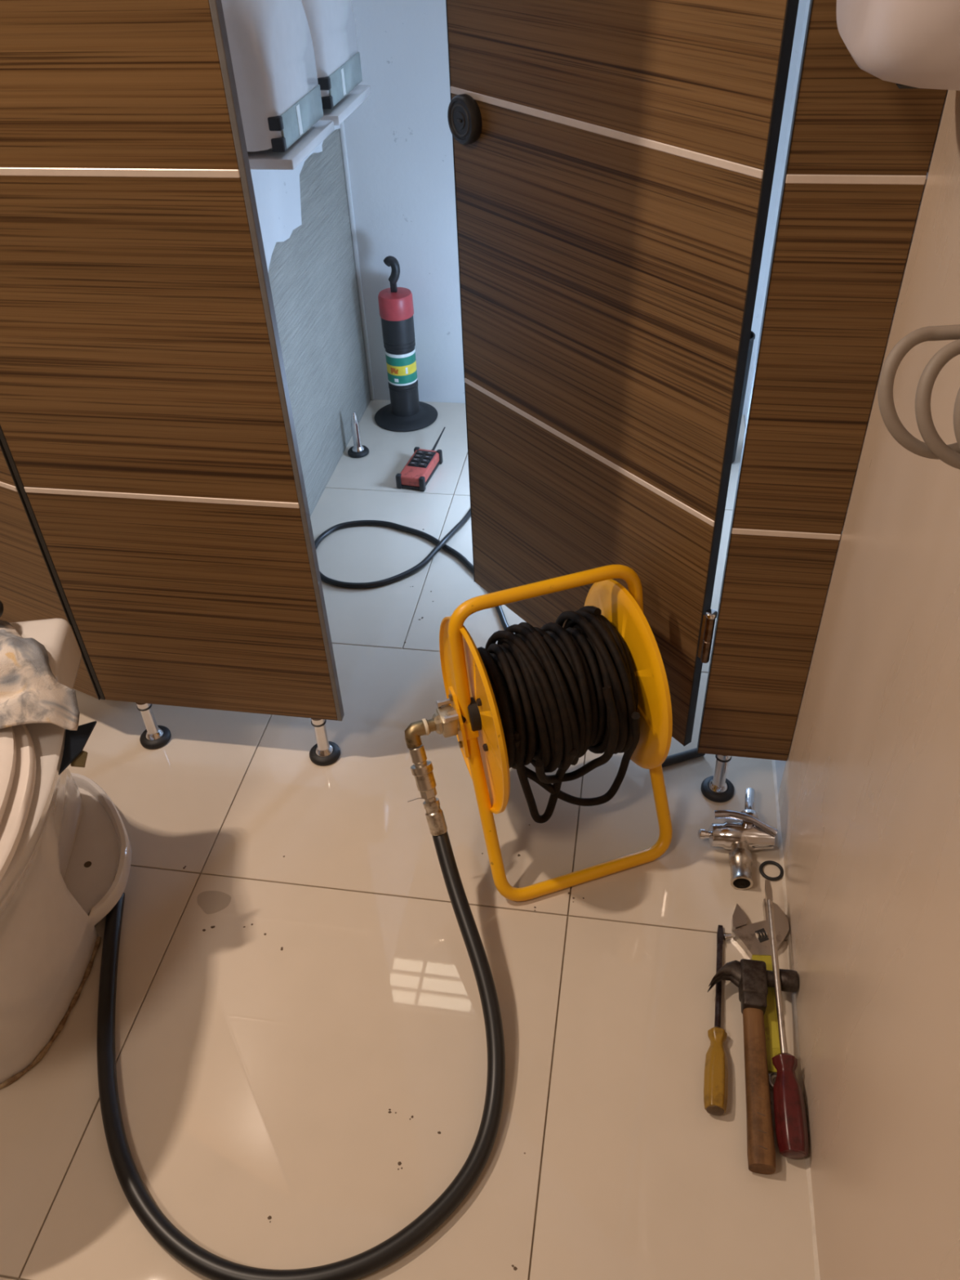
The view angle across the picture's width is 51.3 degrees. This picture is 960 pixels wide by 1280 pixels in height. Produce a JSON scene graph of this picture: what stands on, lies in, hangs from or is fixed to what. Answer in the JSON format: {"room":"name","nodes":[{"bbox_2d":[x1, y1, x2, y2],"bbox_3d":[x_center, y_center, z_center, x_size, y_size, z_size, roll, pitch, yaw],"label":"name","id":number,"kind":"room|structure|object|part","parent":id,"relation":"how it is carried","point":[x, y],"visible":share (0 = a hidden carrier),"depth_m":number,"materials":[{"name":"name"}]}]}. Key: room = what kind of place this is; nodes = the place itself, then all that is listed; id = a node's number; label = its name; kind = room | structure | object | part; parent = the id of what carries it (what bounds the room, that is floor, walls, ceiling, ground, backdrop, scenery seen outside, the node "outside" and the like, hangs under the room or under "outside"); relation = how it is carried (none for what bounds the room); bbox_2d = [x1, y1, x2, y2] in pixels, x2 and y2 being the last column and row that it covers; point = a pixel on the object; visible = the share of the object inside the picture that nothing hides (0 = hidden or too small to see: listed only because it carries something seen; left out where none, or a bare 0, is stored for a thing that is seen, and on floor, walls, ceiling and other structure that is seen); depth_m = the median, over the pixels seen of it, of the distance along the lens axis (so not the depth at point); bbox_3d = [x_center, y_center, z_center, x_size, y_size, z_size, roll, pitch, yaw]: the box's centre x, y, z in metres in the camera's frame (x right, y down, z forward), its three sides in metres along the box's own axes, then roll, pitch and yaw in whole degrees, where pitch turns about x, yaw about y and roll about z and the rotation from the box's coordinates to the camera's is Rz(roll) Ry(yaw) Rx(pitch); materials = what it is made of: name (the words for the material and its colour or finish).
{"room":"public restroom","nodes":[
{"label":"public restroom","id":0,"kind":"room"},
{"bbox_2d":[250,124,370,515],"bbox_3d":[-0.478,-1.113,1.847,0.074,2.070,1.150,4,41,8],"label":"wall","id":1,"kind":"structure","parent":0,"point":[303,211],"depth_m":2.40,"materials":[{"name":"white paint"}]},
{"bbox_2d":[221,0,371,169],"bbox_3d":[-0.361,-1.147,1.905,0.143,0.314,0.584,4,41,8],"label":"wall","id":2,"kind":"structure","parent":1,"relation":"attached to","point":[271,48],"depth_m":1.78,"materials":[{"name":"white ceramic"}]},
{"bbox_2d":[0,399,814,1279],"bbox_3d":[-0.968,0.631,1.411,2.782,0.030,4.400,4,41,8],"label":"floor","id":3,"kind":"structure","parent":0,"point":[257,1080],"depth_m":1.46,"materials":[{"name":"tile"}]},
{"bbox_2d":[0,617,131,1088],"bbox_3d":[-0.748,0.305,1.388,0.410,0.482,0.675,-6,40,-4],"label":"toilet","id":4,"kind":"object","parent":3,"relation":"on","point":[65,850],"visible":0.87,"depth_m":1.40,"materials":[{"name":"white ceramic"}]},
{"bbox_3d":[-0.745,0.213,1.199,0.340,0.022,0.466,-6,40,-4],"label":"seat lid","id":5,"kind":"part","parent":4,"relation":"part of","materials":[{"name":"white plastic"}]},
{"bbox_3d":[-0.744,0.232,1.210,0.380,0.017,0.484,-6,40,-4],"label":"seat","id":6,"kind":"part","parent":4,"relation":"part of","materials":[{"name":"white plastic"}]},
{"bbox_3d":[-0.774,0.055,1.376,0.410,0.084,0.132,-6,40,-4],"label":"tank","id":7,"kind":"part","parent":4,"relation":"part of","materials":[{"name":"white ceramic"}]},
{"bbox_2d":[0,620,96,774],"bbox_3d":[-0.757,0.070,1.345,0.458,0.168,0.220,-6,40,-4],"label":"towel","id":8,"kind":"object","parent":4,"relation":"on","point":[30,692],"visible":1,"depth_m":1.30,"materials":[{"name":"beige fabric"}]},
{"bbox_2d":[0,600,3,617],"bbox_3d":[-0.685,-0.039,1.351,0.080,0.019,0.068,4,41,8],"label":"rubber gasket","id":9,"kind":"object","parent":8,"relation":"on","point":[1,602],"visible":1,"depth_m":1.35,"materials":[{"name":"black rubber"}]},
{"bbox_2d":[0,0,344,765],"bbox_3d":[-0.503,-0.640,1.160,0.457,2.200,0.057,4,41,8],"label":"partition panel","id":10,"kind":"object","parent":3,"relation":"on","point":[148,436],"visible":1,"depth_m":1.37,"materials":[{"name":"laminate"}]},
{"bbox_2d":[0,439,100,700],"bbox_3d":[-0.993,-0.782,1.275,0.601,2.099,0.018,18,45,23],"label":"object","id":11,"kind":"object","parent":10,"relation":"attached to","point":[29,591],"depth_m":1.68,"materials":[{"name":"laminate"}]},
{"bbox_2d":[96,744,505,1279],"bbox_3d":[-0.262,0.477,1.330,0.574,0.258,0.624,-8,41,-7],"label":"supply hose","id":12,"kind":"object","parent":3,"relation":"on","point":[202,1261],"visible":1,"depth_m":1.31,"materials":[{"name":"black rubber"}]},
{"bbox_2d":[347,411,368,457],"bbox_3d":[-0.329,-0.549,2.650,0.057,0.123,0.057,4,41,8],"label":"levelling foot","id":13,"kind":"object","parent":3,"relation":"on","point":[357,450],"visible":1,"depth_m":2.66,"materials":[{"name":"silver metal"}]},
{"bbox_3d":[-0.329,-0.553,2.647,0.035,0.113,0.035,4,41,8],"label":"post","id":14,"kind":"part","parent":13,"relation":"part of","materials":[{"name":"silver metal"}]},
{"bbox_2d":[182,528,584,1270],"bbox_3d":[-0.125,0.236,1.807,0.664,0.001,1.534,4,41,8],"label":"dirt specks","id":15,"kind":"object","parent":3,"relation":"on","point":[399,1163],"visible":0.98,"depth_m":1.34,"materials":[{"name":"brown soil"}]},
{"bbox_2d":[374,255,437,431],"bbox_3d":[-0.217,-0.805,2.691,0.180,0.452,0.180,4,41,8],"label":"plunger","id":16,"kind":"object","parent":3,"relation":"on","point":[405,412],"visible":1,"depth_m":2.70,"materials":[{"name":"black plastic"}]},
{"bbox_3d":[-0.225,-0.940,2.576,0.042,0.097,0.023,4,41,8],"label":"handle","id":17,"kind":"part","parent":16,"relation":"part of","materials":[{"name":"black plastic"}]},
{"bbox_2d":[374,401,437,431],"bbox_3d":[-0.210,-0.641,2.830,0.180,0.022,0.180,4,41,8],"label":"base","id":18,"kind":"object","parent":16,"relation":"on","point":[388,418],"depth_m":2.79,"materials":[{"name":"black rubber"}]},
{"bbox_2d":[395,426,445,491],"bbox_3d":[-0.146,-0.474,2.598,0.076,0.063,0.228,9,42,14],"label":"remote control","id":19,"kind":"object","parent":3,"relation":"on","point":[423,464],"visible":1,"depth_m":2.55,"materials":[{"name":"red plastic"}]},
{"bbox_2d":[314,508,639,823],"bbox_3d":[-0.103,-0.180,1.994,0.533,0.394,1.323,-7,40,-5],"label":"hose","id":20,"kind":"object","parent":3,"relation":"on","point":[561,685],"visible":0.92,"depth_m":1.47,"materials":[{"name":"black rubber"}]},
{"bbox_2d":[404,564,705,901],"bbox_3d":[0.147,0.112,1.582,0.546,0.461,0.319,-14,42,-13],"label":"hose reel","id":21,"kind":"object","parent":3,"relation":"on","point":[471,713],"visible":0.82,"depth_m":1.50,"materials":[{"name":"yellow paint"}]},
{"bbox_2d":[703,924,728,1115],"bbox_3d":[0.334,0.525,1.420,0.034,0.030,0.296,4,41,8],"label":"screwdriver","id":22,"kind":"object","parent":3,"relation":"on","point":[716,1068],"visible":1,"depth_m":1.35,"materials":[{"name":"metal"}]},
{"bbox_3d":[0.320,0.581,1.354,0.034,0.030,0.119,4,41,8],"label":"handle","id":23,"kind":"part","parent":22,"relation":"part of","materials":[{"name":"yellow plastic"}]},
{"bbox_3d":[0.365,0.449,1.521,0.010,0.008,0.036,4,41,8],"label":"blade","id":24,"kind":"part","parent":22,"relation":"part of","materials":[{"name":"metal"}]},
{"bbox_2d":[697,787,777,889],"bbox_3d":[0.437,0.319,1.634,0.173,0.058,0.122,-31,48,-29],"label":"faucet","id":25,"kind":"object","parent":3,"relation":"on","point":[745,836],"visible":1,"depth_m":1.62,"materials":[{"name":"silver metal"}]},
{"bbox_2d":[728,842,753,889],"bbox_3d":[0.419,0.358,1.606,0.037,0.037,0.081,4,41,8],"label":"outlet","id":26,"kind":"object","parent":25,"relation":"attached to","point":[740,859],"depth_m":1.59,"materials":[{"name":"silver metal"}]},
{"bbox_3d":[0.434,0.302,1.638,0.104,0.036,0.021,12,43,17],"label":"lever","id":27,"kind":"part","parent":25,"relation":"part of","materials":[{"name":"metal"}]},
{"bbox_3d":[0.451,0.287,1.678,0.035,0.035,0.088,4,41,8],"label":"stem","id":28,"kind":"part","parent":25,"relation":"part of","materials":[{"name":"silver metal"}]},
{"bbox_2d":[732,330,755,462],"bbox_3d":[0.623,-0.599,2.490,0.077,0.338,0.077,4,41,8],"label":"hinge","id":29,"kind":"object","parent":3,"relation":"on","point":[753,334],"visible":0.23,"depth_m":2.45,"materials":[{"name":"black plastic"}]},
{"bbox_2d":[707,959,798,1174],"bbox_3d":[0.373,0.567,1.352,0.125,0.048,0.278,4,41,8],"label":"hammer","id":30,"kind":"object","parent":3,"relation":"on","point":[752,978],"visible":0.98,"depth_m":1.35,"materials":[{"name":"brown wood"}]},
{"bbox_3d":[0.375,0.571,1.352,0.035,0.042,0.273,4,41,8],"label":"handle","id":31,"kind":"part","parent":30,"relation":"part of","materials":[{"name":"brown wood"}]},
{"bbox_2d":[723,897,789,1090],"bbox_3d":[0.405,0.502,1.450,0.098,0.020,0.306,4,41,8],"label":"wrench","id":32,"kind":"object","parent":3,"relation":"on","point":[753,938],"visible":0.67,"depth_m":1.50,"materials":[{"name":"metal"}]},
{"bbox_3d":[0.411,0.525,1.417,0.013,0.001,0.113,1,40,5],"label":"grip panel","id":33,"kind":"part","parent":32,"relation":"part of","materials":[{"name":"yellow plastic"}]},
{"bbox_2d":[759,860,783,880],"bbox_3d":[0.470,0.372,1.611,0.039,0.006,0.039,4,41,8],"label":"ring","id":34,"kind":"object","parent":3,"relation":"on","point":[761,868],"visible":1,"depth_m":1.61,"materials":[{"name":"black rubber"}]},
{"bbox_2d":[764,880,808,1159],"bbox_3d":[0.424,0.515,1.394,0.041,0.063,0.388,4,41,8],"label":"screwdriver","id":35,"kind":"object","parent":3,"relation":"on","point":[790,1118],"visible":1,"depth_m":1.30,"materials":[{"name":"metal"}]},
{"bbox_3d":[0.436,0.380,1.511,0.010,0.009,0.036,4,41,8],"label":"blade","id":36,"kind":"part","parent":35,"relation":"part of","materials":[{"name":"metal"}]},
{"bbox_3d":[0.404,0.605,1.302,0.041,0.046,0.127,4,41,8],"label":"handle","id":37,"kind":"part","parent":35,"relation":"part of","materials":[{"name":"red plastic"}]},
{"bbox_2d":[697,0,946,802],"bbox_3d":[0.404,-0.573,1.032,0.146,2.200,0.057,4,41,8],"label":"partition panel","id":38,"kind":"object","parent":3,"relation":"on","point":[860,147],"visible":1,"depth_m":1.22,"materials":[{"name":"laminate"}]},
{"bbox_2d":[445,0,799,746],"bbox_3d":[0.140,-0.767,1.196,0.050,2.099,0.620,-27,46,-26],"label":"door","id":39,"kind":"structure","parent":38,"relation":"attached to","point":[615,160],"depth_m":1.39,"materials":[{"name":"laminate"}]},
{"bbox_3d":[-0.023,-0.763,1.466,0.018,0.066,0.066,-27,46,-26],"label":"latch knob","id":40,"kind":"part","parent":39,"relation":"part of","materials":[{"name":"black plastic"}]},
{"bbox_2d":[343,0,806,415],"bbox_3d":[-0.634,-1.705,2.206,2.862,2.520,0.100,4,41,8],"label":"wall","id":41,"kind":"structure","parent":0,"point":[399,144],"depth_m":2.51,"materials":[{"name":"white paint"}]},
{"bbox_2d":[339,120,374,399],"bbox_3d":[-0.349,-1.465,2.279,0.012,2.000,0.010,4,41,8],"label":"trim","id":42,"kind":"structure","parent":41,"relation":"attached to","point":[342,133],"depth_m":2.65,"materials":[{"name":"white paint"}]},
{"bbox_2d":[744,0,959,1279],"bbox_3d":[0.400,-0.218,0.396,0.080,2.520,4.400,4,41,8],"label":"wall","id":43,"kind":"structure","parent":0,"point":[868,782],"depth_m":1.04,"materials":[{"name":"white paint"}]},
{"bbox_2d":[771,760,820,1279],"bbox_3d":[0.393,0.757,1.161,0.006,0.006,3.290,4,41,8],"label":"trim","id":44,"kind":"structure","parent":43,"relation":"attached to","point":[817,1277],"depth_m":1.41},
{"bbox_2d":[836,0,959,90],"bbox_3d":[0.369,-0.602,0.741,0.138,0.322,0.370,4,41,8],"label":"dryer","id":45,"kind":"object","parent":43,"relation":"attached to","point":[909,44],"visible":1,"depth_m":0.72,"materials":[{"name":"white plastic"}]},
{"bbox_2d":[895,83,924,88],"bbox_3d":[0.378,-0.484,0.840,0.070,0.014,0.120,4,41,8],"label":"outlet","id":46,"kind":"object","parent":45,"relation":"attached to","point":[901,86],"depth_m":0.80,"materials":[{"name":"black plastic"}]},
{"bbox_2d":[878,324,959,469],"bbox_3d":[0.362,-0.216,0.593,0.108,0.295,0.198,-19,43,-19],"label":"tube","id":47,"kind":"object","parent":43,"relation":"hanging from","point":[933,447],"visible":1,"depth_m":0.69,"materials":[{"name":"beige plastic"}]}
]}

